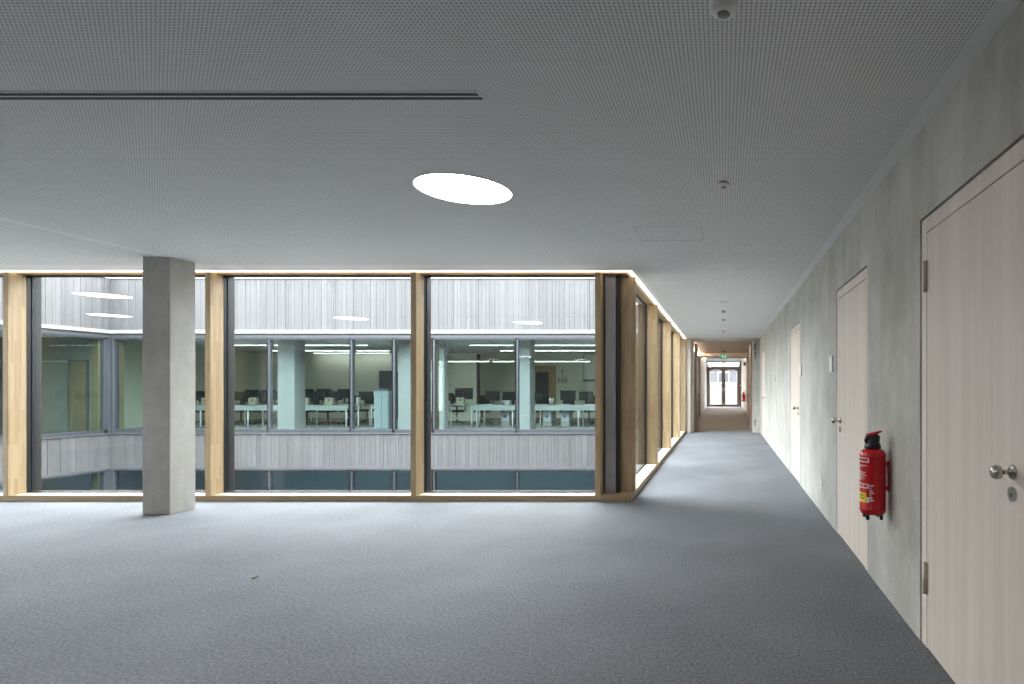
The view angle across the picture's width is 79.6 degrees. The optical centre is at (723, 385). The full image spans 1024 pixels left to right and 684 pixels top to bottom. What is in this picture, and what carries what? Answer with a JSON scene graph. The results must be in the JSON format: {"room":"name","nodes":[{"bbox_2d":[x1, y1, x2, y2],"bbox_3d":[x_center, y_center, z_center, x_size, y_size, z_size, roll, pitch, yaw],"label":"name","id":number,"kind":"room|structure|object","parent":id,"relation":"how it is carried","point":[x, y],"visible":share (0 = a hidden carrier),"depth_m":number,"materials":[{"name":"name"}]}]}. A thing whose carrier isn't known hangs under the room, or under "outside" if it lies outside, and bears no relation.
{"room":"office building corridor","nodes":[
{"label":"office building corridor","id":0,"kind":"room"},
{"bbox_2d":[0,337,91,433],"bbox_3d":[-19.924,0.003,16.515,4.070,2.800,0.150,0,0,0],"label":"wall","id":1,"kind":"structure","parent":0,"point":[56,351],"depth_m":16.44,"materials":[{"name":"paint"}]},
{"bbox_2d":[68,360,88,431],"bbox_3d":[-18.589,0.333,16.385,0.580,2.140,0.110,0,0,0],"label":"door","id":2,"kind":"structure","parent":1,"relation":"in","point":[78,370],"depth_m":16.39,"materials":[{"name":"brown wood"}]},
{"bbox_2d":[0,434,108,480],"bbox_3d":[-17.874,1.875,11.900,0.230,0.945,9.200,0,0,0],"label":"wall","id":3,"kind":"structure","parent":0,"point":[68,454],"depth_m":15.56,"materials":[{"name":"wood"}]},
{"bbox_2d":[0,329,107,440],"bbox_3d":[-17.914,-0.004,15.170,0.310,2.755,2.540,0,0,0],"label":"window","id":4,"kind":"structure","parent":3,"relation":"in","point":[99,344],"depth_m":16.30,"materials":[{"name":"grey metal"}]},
{"bbox_2d":[0,470,107,490],"bbox_3d":[-17.914,3.793,15.170,0.310,2.720,2.540,0,0,0],"label":"window","id":5,"kind":"structure","parent":3,"relation":"in","point":[99,478],"depth_m":16.30,"materials":[{"name":"grey metal"}]},
{"bbox_2d":[0,277,109,329],"bbox_3d":[-17.874,-2.342,11.900,0.230,1.490,9.200,0,0,0],"label":"wall","id":6,"kind":"structure","parent":0,"point":[84,302],"depth_m":15.63,"materials":[{"name":"wood"}]},
{"bbox_2d":[0,471,142,490],"bbox_3d":[-22.034,3.768,19.310,0.150,2.770,5.380,0,0,0],"label":"window","id":7,"kind":"structure","parent":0,"point":[128,480],"depth_m":19.62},
{"bbox_2d":[143,257,194,514],"bbox_3d":[-6.162,0.003,6.340,0.300,2.800,0.300,0,0,0],"label":"wall column","id":8,"kind":"structure","parent":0,"point":[168,282],"depth_m":6.19,"materials":[{"name":"concrete"}]},
{"bbox_2d":[124,343,266,428],"bbox_3d":[-19.575,0.003,20.560,0.150,2.800,7.880,0,0,0],"label":"wall","id":9,"kind":"structure","parent":0,"point":[250,367],"depth_m":21.13,"materials":[{"name":"paint"}]},
{"bbox_2d":[278,340,304,428],"bbox_3d":[-13.278,0.003,17.525,0.516,2.800,0.450,0,0,0],"label":"column","id":10,"kind":"structure","parent":0,"point":[291,353],"depth_m":17.30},
{"bbox_2d":[109,434,641,466],"bbox_3d":[-9.635,1.875,16.615,16.349,0.945,0.230,0,0,0],"label":"wall","id":11,"kind":"structure","parent":0,"point":[125,450],"depth_m":16.50,"materials":[{"name":"wood"}]},
{"bbox_2d":[108,338,118,490],"bbox_3d":[-17.769,1.885,16.540,0.260,6.535,0.200,0,0,0],"label":"trim","id":12,"kind":"structure","parent":11,"relation":"attached to","point":[113,345],"depth_m":16.49,"materials":[{"name":"metal"}]},
{"bbox_2d":[114,338,142,432],"bbox_3d":[-16.676,-0.004,16.650,2.117,2.755,0.300,0,0,0],"label":"window","id":13,"kind":"structure","parent":11,"relation":"in","point":[121,429],"depth_m":16.70,"materials":[{"name":"grey metal"}]},
{"bbox_2d":[195,338,267,432],"bbox_3d":[-14.419,-0.004,16.560,2.467,2.755,0.120,0,0,0],"label":"window","id":14,"kind":"structure","parent":11,"relation":"in","point":[196,430],"depth_m":16.50,"materials":[{"name":"grey metal"}]},
{"bbox_2d":[267,470,349,490],"bbox_3d":[-12.009,3.793,16.560,2.423,2.720,0.120,0,0,0],"label":"window","id":15,"kind":"structure","parent":11,"relation":"in","point":[270,472],"depth_m":16.50,"materials":[{"name":"grey metal"}]},
{"bbox_2d":[267,338,349,432],"bbox_3d":[-12.009,-0.004,16.560,2.423,2.755,0.120,0,0,0],"label":"window","id":16,"kind":"structure","parent":11,"relation":"in","point":[270,429],"depth_m":16.50,"materials":[{"name":"grey metal"}]},
{"bbox_2d":[0,433,639,484],"bbox_3d":[-9.640,1.903,11.930,16.359,1.060,9.260,0,0,0],"label":"trim","id":17,"kind":"structure","parent":11,"relation":"attached to","point":[103,468],"depth_m":16.47,"materials":[{"name":"metal"}]},
{"bbox_2d":[349,470,392,490],"bbox_3d":[-10.200,3.793,16.560,1.265,2.720,0.120,0,0,0],"label":"window","id":18,"kind":"structure","parent":11,"relation":"in","point":[352,472],"depth_m":16.50,"materials":[{"name":"grey metal"}]},
{"bbox_2d":[349,338,392,432],"bbox_3d":[-10.200,-0.004,16.560,1.265,2.755,0.120,0,0,0],"label":"window","id":19,"kind":"structure","parent":11,"relation":"in","point":[352,340],"depth_m":16.50,"materials":[{"name":"grey metal"}]},
{"bbox_2d":[392,470,432,490],"bbox_3d":[-9.006,3.793,16.560,1.193,2.720,0.120,0,0,0],"label":"window","id":20,"kind":"structure","parent":11,"relation":"in","point":[394,472],"depth_m":16.50,"materials":[{"name":"grey metal"}]},
{"bbox_2d":[392,338,432,432],"bbox_3d":[-9.006,-0.004,16.560,1.193,2.755,0.120,0,0,0],"label":"window","id":21,"kind":"structure","parent":11,"relation":"in","point":[395,430],"depth_m":16.50,"materials":[{"name":"grey metal"}]},
{"bbox_2d":[432,470,515,490],"bbox_3d":[-7.218,3.793,16.560,2.452,2.720,0.120,0,0,0],"label":"window","id":22,"kind":"structure","parent":11,"relation":"in","point":[434,475],"depth_m":16.50,"materials":[{"name":"grey metal"}]},
{"bbox_2d":[432,338,515,432],"bbox_3d":[-7.218,-0.004,16.650,2.452,2.755,0.300,0,0,0],"label":"window","id":23,"kind":"structure","parent":11,"relation":"in","point":[435,342],"depth_m":16.50,"materials":[{"name":"grey metal"}]},
{"bbox_2d":[515,470,594,490],"bbox_3d":[-4.801,3.793,16.560,2.452,2.720,0.120,0,0,0],"label":"window","id":24,"kind":"structure","parent":11,"relation":"in","point":[517,472],"depth_m":16.50,"materials":[{"name":"grey metal"}]},
{"bbox_2d":[515,338,594,432],"bbox_3d":[-4.801,-0.004,16.560,2.452,2.755,0.120,0,0,0],"label":"window","id":25,"kind":"structure","parent":11,"relation":"in","point":[517,408],"depth_m":16.50,"materials":[{"name":"grey metal"}]},
{"bbox_2d":[110,279,641,329],"bbox_3d":[-9.635,-2.342,16.615,16.349,1.490,0.230,0,0,0],"label":"wall","id":26,"kind":"structure","parent":0,"point":[260,304],"depth_m":16.50,"materials":[{"name":"wood"}]},
{"bbox_2d":[0,320,637,337],"bbox_3d":[-9.660,-1.490,11.950,16.399,0.215,9.300,0,0,0],"label":"trim","id":27,"kind":"structure","parent":26,"relation":"attached to","point":[46,328],"depth_m":16.41,"materials":[{"name":"metal"}]},
{"bbox_2d":[102,277,594,278],"bbox_3d":[-9.735,-3.107,12.025,16.549,0.040,9.450,0,0,0],"label":"trim","id":28,"kind":"structure","parent":26,"relation":"on","point":[102,277],"depth_m":16.47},
{"bbox_2d":[195,471,594,490],"bbox_3d":[-11.720,3.768,22.075,20.479,2.770,0.150,0,0,0],"label":"window","id":29,"kind":"structure","parent":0,"point":[244,480],"depth_m":22.00,"materials":[{"name":"glass"}]},
{"bbox_2d":[398,340,410,428],"bbox_3d":[-9.667,0.003,17.525,0.425,2.800,0.450,0,0,0],"label":"column","id":30,"kind":"structure","parent":0,"point":[404,346],"depth_m":17.30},
{"bbox_2d":[439,340,447,428],"bbox_3d":[-8.654,0.003,17.425,0.366,2.800,0.250,0,0,0],"label":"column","id":31,"kind":"structure","parent":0,"point":[443,344],"depth_m":17.30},
{"bbox_2d":[273,353,637,417],"bbox_3d":[-10.490,0.003,24.575,18.020,2.800,0.150,0,0,0],"label":"wall","id":32,"kind":"structure","parent":0,"point":[322,370],"depth_m":24.50,"materials":[{"name":"paint"}]},
{"bbox_2d":[535,366,555,417],"bbox_3d":[-7.737,0.278,24.450,1.075,2.250,0.100,0,0,0],"label":"door","id":33,"kind":"structure","parent":32,"relation":"in","point":[545,376],"depth_m":24.45,"materials":[{"name":"brown wood"}]},
{"bbox_2d":[583,353,594,380],"bbox_3d":[-5.674,-0.777,24.485,0.731,1.200,0.030,0,0,0],"label":"window","id":34,"kind":"structure","parent":32,"relation":"in","point":[588,367],"depth_m":24.48,"materials":[{"name":"glass"}]},
{"bbox_2d":[448,354,479,420],"bbox_3d":[-10.273,0.078,22.560,1.204,2.650,0.200,0,0,0],"label":"wall","id":35,"kind":"structure","parent":0,"point":[460,374],"depth_m":22.50,"materials":[{"name":"paint"}]},
{"bbox_2d":[0,407,955,683],"bbox_3d":[-9.025,1.553,17.200,20.950,0.300,40.800,0,0,0],"label":"floor","id":36,"kind":"structure","parent":0,"point":[722,568],"depth_m":3.92,"materials":[{"name":"grey carpet"}]},
{"bbox_2d":[196,404,248,426],"bbox_3d":[-17.162,1.033,19.575,1.213,0.740,0.750,0,0,0],"label":"desk","id":37,"kind":"object","parent":36,"relation":"on","point":[200,408],"visible":0.35,"depth_m":19.24,"materials":[{"name":"white plastic"}]},
{"bbox_2d":[235,391,249,404],"bbox_3d":[-16.656,0.430,19.701,0.502,0.465,0.205,0,0,-6],"label":"monitor","id":38,"kind":"object","parent":37,"relation":"on","point":[239,395],"visible":0.83,"depth_m":19.70,"materials":[{"name":"black plastic"}]},
{"bbox_2d":[235,404,305,426],"bbox_3d":[-15.512,1.033,19.575,2.021,0.740,0.750,0,0,0],"label":"desk","id":39,"kind":"object","parent":36,"relation":"on","point":[247,408],"visible":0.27,"depth_m":19.20,"materials":[{"name":"white plastic"}]},
{"bbox_2d":[245,398,261,404],"bbox_3d":[-15.948,0.538,19.340,0.440,0.250,0.160,0,0,0],"label":"box","id":40,"kind":"object","parent":39,"relation":"on","point":[251,401],"visible":1,"depth_m":19.28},
{"bbox_2d":[251,391,266,404],"bbox_3d":[-16.070,0.430,19.701,0.502,0.465,0.205,0,0,0],"label":"monitor","id":41,"kind":"object","parent":39,"relation":"on","point":[262,395],"visible":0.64,"depth_m":19.70,"materials":[{"name":"black plastic"}]},
{"bbox_2d":[0,493,594,494],"bbox_3d":[-7.730,1.370,7.025,12.540,0.066,0.150,0,0,0],"label":"trim","id":42,"kind":"structure","parent":36,"relation":"on","point":[0,493],"depth_m":6.99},
{"bbox_2d":[0,495,631,500],"bbox_3d":[-7.558,1.369,6.925,12.885,0.069,0.050,0,0,0],"label":"trim","id":43,"kind":"structure","parent":36,"relation":"on","point":[10,497],"depth_m":6.90,"materials":[{"name":"brown wood"}]},
{"bbox_2d":[3,272,204,495],"bbox_3d":[-7.502,-0.015,7.065,2.448,2.716,0.330,0,0,0],"label":"window","id":44,"kind":"structure","parent":43,"relation":"on","point":[22,294],"depth_m":7.05,"materials":[{"name":"brown wood"}]},
{"bbox_2d":[205,272,410,495],"bbox_3d":[-5.033,-0.015,7.065,2.490,2.716,0.330,0,0,0],"label":"window","id":45,"kind":"structure","parent":43,"relation":"on","point":[219,289],"depth_m":7.05,"materials":[{"name":"brown wood"}]},
{"bbox_2d":[411,272,603,495],"bbox_3d":[-2.639,-0.015,7.065,2.298,2.716,0.330,0,0,0],"label":"window","id":46,"kind":"structure","parent":43,"relation":"on","point":[420,284],"depth_m":6.98,"materials":[{"name":"brown wood"}]},
{"bbox_2d":[318,395,337,424],"bbox_3d":[-14.295,0.882,20.627,0.607,1.039,0.597,0,0,-6],"label":"office chair","id":47,"kind":"object","parent":36,"relation":"on","point":[336,401],"visible":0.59,"depth_m":20.58,"materials":[{"name":"black plastic"}]},
{"bbox_2d":[305,404,357,426],"bbox_3d":[-13.566,1.033,19.575,1.802,0.740,0.750,0,0,0],"label":"desk","id":48,"kind":"object","parent":36,"relation":"on","point":[342,407],"visible":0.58,"depth_m":19.20,"materials":[{"name":"white plastic"}]},
{"bbox_2d":[311,391,326,404],"bbox_3d":[-13.994,0.430,19.701,0.502,0.465,0.205,0,0,0],"label":"monitor","id":49,"kind":"object","parent":48,"relation":"on","point":[315,395],"visible":0.91,"depth_m":19.70,"materials":[{"name":"black plastic"}]},
{"bbox_2d":[328,391,341,404],"bbox_3d":[-13.455,0.430,19.721,0.502,0.465,0.205,0,0,3],"label":"monitor","id":50,"kind":"object","parent":48,"relation":"on","point":[337,395],"visible":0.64,"depth_m":19.72,"materials":[{"name":"black plastic"}]},
{"bbox_2d":[310,403,360,420],"bbox_3d":[-15.018,1.033,21.775,2.065,0.740,0.750,0,0,0],"label":"desk","id":51,"kind":"object","parent":36,"relation":"on","point":[319,403],"visible":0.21,"depth_m":22.06,"materials":[{"name":"white plastic"}]},
{"bbox_2d":[337,389,348,402],"bbox_3d":[-14.542,0.401,21.879,0.567,0.525,0.231,0,0,0],"label":"monitor","id":52,"kind":"object","parent":51,"relation":"on","point":[345,392],"visible":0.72,"depth_m":21.88,"materials":[{"name":"black plastic"}]},
{"bbox_2d":[355,404,373,425],"bbox_3d":[-12.281,1.033,19.875,0.681,0.740,0.750,0,0,0],"label":"desk","id":53,"kind":"object","parent":36,"relation":"on","point":[369,405],"visible":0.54,"depth_m":19.54,"materials":[{"name":"white plastic"}]},
{"bbox_2d":[359,392,372,404],"bbox_3d":[-12.512,0.438,19.932,0.486,0.450,0.198,0,0,0],"label":"monitor","id":54,"kind":"object","parent":53,"relation":"on","point":[365,396],"visible":0.88,"depth_m":19.93,"materials":[{"name":"black plastic"}]},
{"bbox_2d":[359,395,373,422],"bbox_3d":[-13.323,0.882,21.327,0.607,1.039,0.597,0,0,-6],"label":"office chair","id":55,"kind":"object","parent":36,"relation":"on","point":[367,401],"visible":0.4,"depth_m":21.30,"materials":[{"name":"black plastic"}]},
{"bbox_2d":[374,389,391,428],"bbox_3d":[-10.980,0.753,18.516,0.482,1.300,0.468,0,0,0],"label":"cabinet","id":56,"kind":"object","parent":36,"relation":"on","point":[382,398],"visible":0.85,"depth_m":18.28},
{"bbox_2d":[379,371,397,417],"bbox_3d":[-14.151,0.393,24.142,0.587,2.020,0.515,0,0,0],"label":"locker","id":57,"kind":"object","parent":36,"relation":"on","point":[385,377],"visible":0.32,"depth_m":23.89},
{"bbox_2d":[448,395,465,423],"bbox_3d":[-9.737,0.882,20.825,0.607,1.039,0.597,0,0,-29],"label":"office chair","id":58,"kind":"object","parent":36,"relation":"on","point":[454,401],"visible":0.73,"depth_m":20.78,"materials":[{"name":"black plastic"}]},
{"bbox_2d":[448,404,480,425],"bbox_3d":[-9.190,1.033,19.875,1.315,0.740,0.750,0,0,0],"label":"desk","id":59,"kind":"object","parent":36,"relation":"on","point":[451,405],"visible":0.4,"depth_m":19.89,"materials":[{"name":"white plastic"}]},
{"bbox_2d":[455,388,472,404],"bbox_3d":[-9.060,0.376,19.877,0.621,0.575,0.253,0,0,0],"label":"monitor","id":60,"kind":"object","parent":59,"relation":"on","point":[467,393],"visible":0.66,"depth_m":19.88,"materials":[{"name":"black plastic"}]},
{"bbox_2d":[473,395,491,424],"bbox_3d":[-8.727,0.882,20.627,0.607,1.039,0.597,0,0,0],"label":"office chair","id":61,"kind":"object","parent":36,"relation":"on","point":[482,400],"visible":0.63,"depth_m":20.80,"materials":[{"name":"black plastic"}]},
{"bbox_2d":[472,404,514,426],"bbox_3d":[-7.747,1.033,19.575,1.448,0.740,0.750,0,0,0],"label":"desk","id":62,"kind":"object","parent":36,"relation":"on","point":[499,407],"visible":0.77,"depth_m":19.20,"materials":[{"name":"white plastic"}]},
{"bbox_2d":[485,391,499,404],"bbox_3d":[-7.992,0.430,19.701,0.502,0.465,0.205,0,0,0],"label":"monitor","id":63,"kind":"object","parent":62,"relation":"on","point":[489,395],"visible":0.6,"depth_m":19.70,"materials":[{"name":"black plastic"}]},
{"bbox_2d":[503,392,514,404],"bbox_3d":[-7.392,0.438,19.722,0.486,0.450,0.198,0,0,-6],"label":"monitor","id":64,"kind":"object","parent":62,"relation":"on","point":[506,395],"visible":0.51,"depth_m":19.71,"materials":[{"name":"black plastic"}]},
{"bbox_2d":[501,411,513,425],"bbox_3d":[-7.513,1.148,19.807,0.300,0.510,0.426,0,0,0],"label":"computer tower","id":65,"kind":"object","parent":36,"relation":"on","point":[506,416],"visible":1,"depth_m":19.60,"materials":[{"name":"metal"}]},
{"bbox_2d":[535,395,548,422],"bbox_3d":[-6.596,0.882,20.627,0.607,1.039,0.597,0,0,-3],"label":"office chair","id":66,"kind":"object","parent":36,"relation":"on","point":[546,397],"visible":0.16,"depth_m":20.80,"materials":[{"name":"black plastic"}]},
{"bbox_2d":[543,411,554,425],"bbox_3d":[-6.069,1.148,19.807,0.300,0.510,0.426,0,0,0],"label":"computer tower","id":67,"kind":"object","parent":36,"relation":"on","point":[548,416],"visible":0.99,"depth_m":19.60,"materials":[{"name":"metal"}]},
{"bbox_2d":[535,404,594,426],"bbox_3d":[-5.322,1.033,19.575,2.324,0.740,0.750,0,0,0],"label":"desk","id":68,"kind":"object","parent":36,"relation":"on","point":[555,407],"visible":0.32,"depth_m":19.20,"materials":[{"name":"white plastic"}]},
{"bbox_2d":[535,392,543,404],"bbox_3d":[-6.452,0.451,19.703,0.459,0.425,0.187,0,0,0],"label":"monitor","id":69,"kind":"object","parent":68,"relation":"on","point":[539,396],"visible":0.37,"depth_m":19.70,"materials":[{"name":"black plastic"}]},
{"bbox_2d":[560,390,575,403],"bbox_3d":[-5.380,0.418,19.700,0.529,0.490,0.216,0,0,0],"label":"monitor","id":70,"kind":"object","parent":68,"relation":"on","point":[567,395],"visible":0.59,"depth_m":19.70,"materials":[{"name":"black plastic"}]},
{"bbox_2d":[579,392,592,404],"bbox_3d":[-4.757,0.438,19.702,0.486,0.450,0.198,0,0,0],"label":"monitor","id":71,"kind":"object","parent":68,"relation":"on","point":[583,396],"visible":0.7,"depth_m":19.70,"materials":[{"name":"black plastic"}]},
{"bbox_2d":[561,411,572,425],"bbox_3d":[-5.450,1.148,19.807,0.300,0.510,0.426,0,0,0],"label":"computer tower","id":72,"kind":"object","parent":36,"relation":"on","point":[566,416],"visible":0.99,"depth_m":19.60,"materials":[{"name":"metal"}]},
{"bbox_2d":[581,395,594,424],"bbox_3d":[-4.854,0.882,20.627,0.607,1.039,0.597,0,0,11],"label":"office chair","id":73,"kind":"object","parent":36,"relation":"on","point":[593,401],"visible":0.45,"depth_m":20.59,"materials":[{"name":"black plastic"}]},
{"bbox_2d":[602,491,635,499],"bbox_3d":[-1.302,1.369,7.095,0.375,0.069,0.290,0,0,0],"label":"trim","id":74,"kind":"structure","parent":36,"relation":"on","point":[633,493],"depth_m":7.04,"materials":[{"name":"brown wood"}]},
{"bbox_2d":[604,275,620,492],"bbox_3d":[-1.401,-0.018,7.160,0.209,2.710,0.200,0,0,0],"label":"trim","id":75,"kind":"structure","parent":74,"relation":"on","point":[612,283],"depth_m":7.08,"materials":[{"name":"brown metal"}]},
{"bbox_2d":[0,0,1021,352],"bbox_3d":[-9.109,-1.472,10.650,20.782,0.150,27.700,0,0,0],"label":"ceiling","id":76,"kind":"structure","parent":0,"point":[600,119],"depth_m":3.17,"materials":[{"name":"paint"}]},
{"bbox_2d":[0,91,485,99],"bbox_3d":[-4.180,-1.394,2.745,6.040,0.005,0.080,0,0,0],"label":"ceiling vent","id":77,"kind":"object","parent":76,"relation":"in","point":[4,95],"visible":1,"depth_m":2.73,"materials":[{"name":"black metal"}]},
{"bbox_2d":[0,272,629,276],"bbox_3d":[-7.590,-1.385,7.103,12.820,0.024,0.235,0,0,0],"label":"trim","id":78,"kind":"structure","parent":76,"relation":"attached to","point":[622,274],"depth_m":6.99,"materials":[{"name":"brown wood"}]},
{"bbox_2d":[0,271,631,271],"bbox_3d":[-7.558,-1.393,6.947,12.885,0.007,0.045,0,0,0],"label":"led strip","id":79,"kind":"object","parent":76,"relation":"attached to","point":[0,271],"visible":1,"depth_m":6.94,"materials":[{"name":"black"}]},
{"bbox_2d":[305,344,348,345],"bbox_3d":[-13.614,-1.379,19.400,1.940,0.035,0.080,0,0,0],"label":"recessed light","id":80,"kind":"object","parent":76,"relation":"in","point":[305,344],"visible":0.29,"depth_m":19.38,"materials":[{"name":"white plastic"}]},
{"bbox_2d":[412,172,512,204],"bbox_3d":[-1.847,-1.393,4.060,0.652,0.007,0.652,0,0,0],"label":"recessed light","id":81,"kind":"object","parent":76,"relation":"in","point":[453,187],"visible":1,"depth_m":4.03,"materials":[{"name":"white paint"}]},
{"bbox_2d":[448,360,488,361],"bbox_3d":[-9.753,-1.153,21.800,1.568,0.487,0.050,0,0,0],"label":"pendant light","id":82,"kind":"object","parent":76,"relation":"hanging from","point":[448,360],"visible":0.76,"depth_m":21.78,"materials":[{"name":"white plastic"}]},
{"bbox_2d":[469,344,512,345],"bbox_3d":[-7.896,-1.379,19.400,1.464,0.035,0.080,0,0,0],"label":"recessed light","id":83,"kind":"object","parent":76,"relation":"in","point":[469,344],"visible":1,"depth_m":19.36,"materials":[{"name":"white plastic"}]},
{"bbox_2d":[535,360,589,361],"bbox_3d":[-6.234,-1.153,21.800,2.256,0.487,0.050,0,0,0],"label":"pendant light","id":84,"kind":"object","parent":76,"relation":"hanging from","point":[535,360],"visible":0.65,"depth_m":21.78,"materials":[{"name":"white plastic"}]},
{"bbox_2d":[535,344,594,345],"bbox_3d":[-5.378,-1.379,19.400,2.348,0.035,0.080,0,0,0],"label":"recessed light","id":85,"kind":"object","parent":76,"relation":"in","point":[535,344],"visible":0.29,"depth_m":19.38,"materials":[{"name":"white plastic"}]},
{"bbox_2d":[629,272,684,337],"bbox_3d":[-1.137,-1.393,11.900,0.045,0.007,9.859,0,0,0],"label":"led strip","id":86,"kind":"object","parent":76,"relation":"attached to","point":[631,273],"visible":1,"depth_m":9.10,"materials":[{"name":"white"}]},
{"bbox_2d":[709,0,737,19],"bbox_3d":[0.000,-1.366,2.060,0.104,0.062,0.104,0,0,0],"label":"smoke detector","id":87,"kind":"object","parent":76,"relation":"attached to","point":[719,9],"visible":1,"depth_m":2.04,"materials":[{"name":"white plastic"}]},
{"bbox_2d":[717,181,729,188],"bbox_3d":[0.000,-1.379,3.930,0.084,0.036,0.084,0,0,0],"label":"smoke detector","id":88,"kind":"object","parent":76,"relation":"attached to","point":[722,184],"visible":1,"depth_m":3.91,"materials":[{"name":"white plastic"}]},
{"bbox_2d":[520,340,534,428],"bbox_3d":[-6.040,0.003,17.525,0.334,2.800,0.450,0,0,0],"label":"column","id":89,"kind":"structure","parent":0,"point":[527,347],"depth_m":17.30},
{"bbox_2d":[698,358,700,416],"bbox_3d":[-1.180,-0.197,21.605,0.240,3.200,9.390,0,0,0],"label":"wall","id":90,"kind":"structure","parent":0,"point":[699,359],"depth_m":25.90,"materials":[{"name":"brown wood"}]},
{"bbox_2d":[621,277,646,490],"bbox_3d":[-1.320,-0.016,8.452,0.227,2.714,2.548,0,0,-4],"label":"window","id":91,"kind":"structure","parent":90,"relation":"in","point":[628,284],"depth_m":7.19,"materials":[{"name":"brown wood"}]},
{"bbox_2d":[647,304,661,463],"bbox_3d":[-1.320,-0.016,10.917,0.227,2.714,2.548,0,0,-4],"label":"window","id":92,"kind":"structure","parent":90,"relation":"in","point":[654,323],"depth_m":9.66,"materials":[{"name":"brown wood"}]},
{"bbox_2d":[630,276,682,338],"bbox_3d":[-1.275,-1.385,12.035,0.170,0.024,9.630,0,0,0],"label":"trim","id":93,"kind":"structure","parent":90,"relation":"attached to","point":[639,291],"depth_m":9.32,"materials":[{"name":"brown wood"}]},
{"bbox_2d":[636,431,685,494],"bbox_3d":[-1.125,1.369,12.045,0.020,0.069,9.610,0,0,0],"label":"trim","id":94,"kind":"structure","parent":90,"relation":"attached to","point":[654,469],"depth_m":9.48,"materials":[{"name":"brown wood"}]},
{"bbox_2d":[662,321,672,447],"bbox_3d":[-1.320,-0.016,13.382,0.227,2.714,2.548,0,0,-4],"label":"window","id":95,"kind":"structure","parent":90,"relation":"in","point":[667,334],"depth_m":12.12,"materials":[{"name":"brown wood"}]},
{"bbox_2d":[673,332,685,437],"bbox_3d":[-1.279,-0.016,15.716,0.328,2.714,2.261,0,0,0],"label":"window","id":96,"kind":"structure","parent":90,"relation":"in","point":[679,345],"depth_m":14.58,"materials":[{"name":"brown wood"}]},
{"bbox_2d":[683,338,759,432],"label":"door frame","id":97,"kind":"structure","parent":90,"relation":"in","point":[692,394],"depth_m":16.97,"materials":[{"name":"wood"}]},
{"bbox_2d":[701,358,705,412],"bbox_3d":[-1.210,-0.197,31.900,0.180,3.200,11.200,0,0,0],"label":"wall","id":98,"kind":"structure","parent":0,"point":[703,361],"depth_m":31.92,"materials":[{"name":"white paint"}]},
{"bbox_2d":[694,342,751,352],"bbox_3d":[0.075,-1.486,20.190,2.750,0.300,6.420,0,0,0],"label":"ceiling","id":99,"kind":"structure","parent":0,"point":[703,347],"depth_m":20.04,"materials":[{"name":"white paint"}]},
{"bbox_2d":[710,383,736,402],"bbox_3d":[0.000,0.603,47.100,28.000,1.640,0.300,0,0,0],"label":"ground","id":100,"kind":"structure","parent":0,"point":[715,388],"depth_m":47.00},
{"bbox_2d":[698,353,748,357],"bbox_3d":[0.075,-1.502,24.200,2.750,0.590,1.600,0,0,0],"label":"lintel","id":101,"kind":"object","parent":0,"point":[700,355],"depth_m":23.40,"materials":[{"name":"white paint"}]},
{"bbox_2d":[705,358,742,360],"bbox_3d":[0.075,-1.762,31.400,2.750,0.270,12.800,0,0,0],"label":"ceiling","id":102,"kind":"structure","parent":0,"point":[707,359],"depth_m":35.66,"materials":[{"name":"white paint"}]},
{"bbox_2d":[706,361,741,406],"bbox_3d":[0.050,-0.247,37.625,2.700,3.300,0.250,0,0,0],"label":"wall","id":103,"kind":"structure","parent":0,"point":[706,361],"depth_m":37.50,"materials":[{"name":"white paint"}]},
{"bbox_2d":[706,362,740,406],"bbox_3d":[0.000,-0.072,37.514,2.300,2.950,0.171,0,0,0],"label":"door","id":104,"kind":"structure","parent":103,"relation":"in","point":[708,369],"depth_m":37.50,"materials":[{"name":"brown metal"}]},
{"bbox_2d":[742,358,748,417],"bbox_3d":[1.200,-0.197,27.325,0.400,3.200,20.350,0,0,0],"label":"wall","id":105,"kind":"structure","parent":0,"point":[745,369],"depth_m":27.94,"materials":[{"name":"white paint"}]},
{"bbox_2d":[760,0,1023,640],"bbox_3d":[1.207,0.003,6.875,0.250,2.800,20.150,0,0,0],"label":"wall","id":106,"kind":"structure","parent":0,"point":[981,119],"depth_m":3.65,"materials":[{"name":"concrete"}]},
{"bbox_2d":[761,352,764,437],"bbox_3d":[1.142,0.243,15.525,0.280,2.320,1.190,0,0,0],"label":"door","id":107,"kind":"structure","parent":106,"relation":"in","point":[763,354],"depth_m":15.49,"materials":[{"name":"brown wood"}]},
{"bbox_2d":[791,323,799,483],"bbox_3d":[1.142,0.243,8.665,0.280,2.320,1.190,0,0,0],"label":"door","id":108,"kind":"structure","parent":106,"relation":"in","point":[795,332],"depth_m":8.61,"materials":[{"name":"brown wood"}]},
{"bbox_2d":[831,268,866,569],"bbox_3d":[1.142,0.243,4.875,0.280,2.320,1.190,0,0,0],"label":"door","id":109,"kind":"structure","parent":106,"relation":"in","point":[851,420],"depth_m":4.84,"materials":[{"name":"brown wood"}]},
{"bbox_2d":[859,430,888,519],"bbox_3d":[0.986,0.581,3.730,0.190,0.574,0.168,0,0,0],"label":"fire extinguisher","id":110,"kind":"object","parent":106,"relation":"attached to","point":[874,467],"visible":1,"depth_m":3.67,"materials":[{"name":"red metal"}]},
{"bbox_2d":[859,456,873,502],"bbox_3d":[0.916,0.611,3.695,0.031,0.290,0.129,0,0,-30],"label":"print","id":111,"kind":"object","parent":110,"relation":"attached to","point":[866,493],"depth_m":3.67,"materials":[{"name":"white paint"}]},
{"bbox_2d":[922,138,1023,683],"bbox_3d":[1.142,0.243,2.548,0.280,2.320,1.190,0,0,0],"label":"door","id":112,"kind":"structure","parent":106,"relation":"in","point":[973,243],"depth_m":2.47,"materials":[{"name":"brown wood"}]},
{"label":"outside","id":113,"kind":"structure","parent":0,"visible":0},
{"bbox_2d":[708,364,738,382],"bbox_3d":[0.000,1.453,71.950,32.600,7.900,12.700,0,0,0],"label":"building","id":114,"kind":"structure","parent":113,"point":[715,375],"depth_m":66.00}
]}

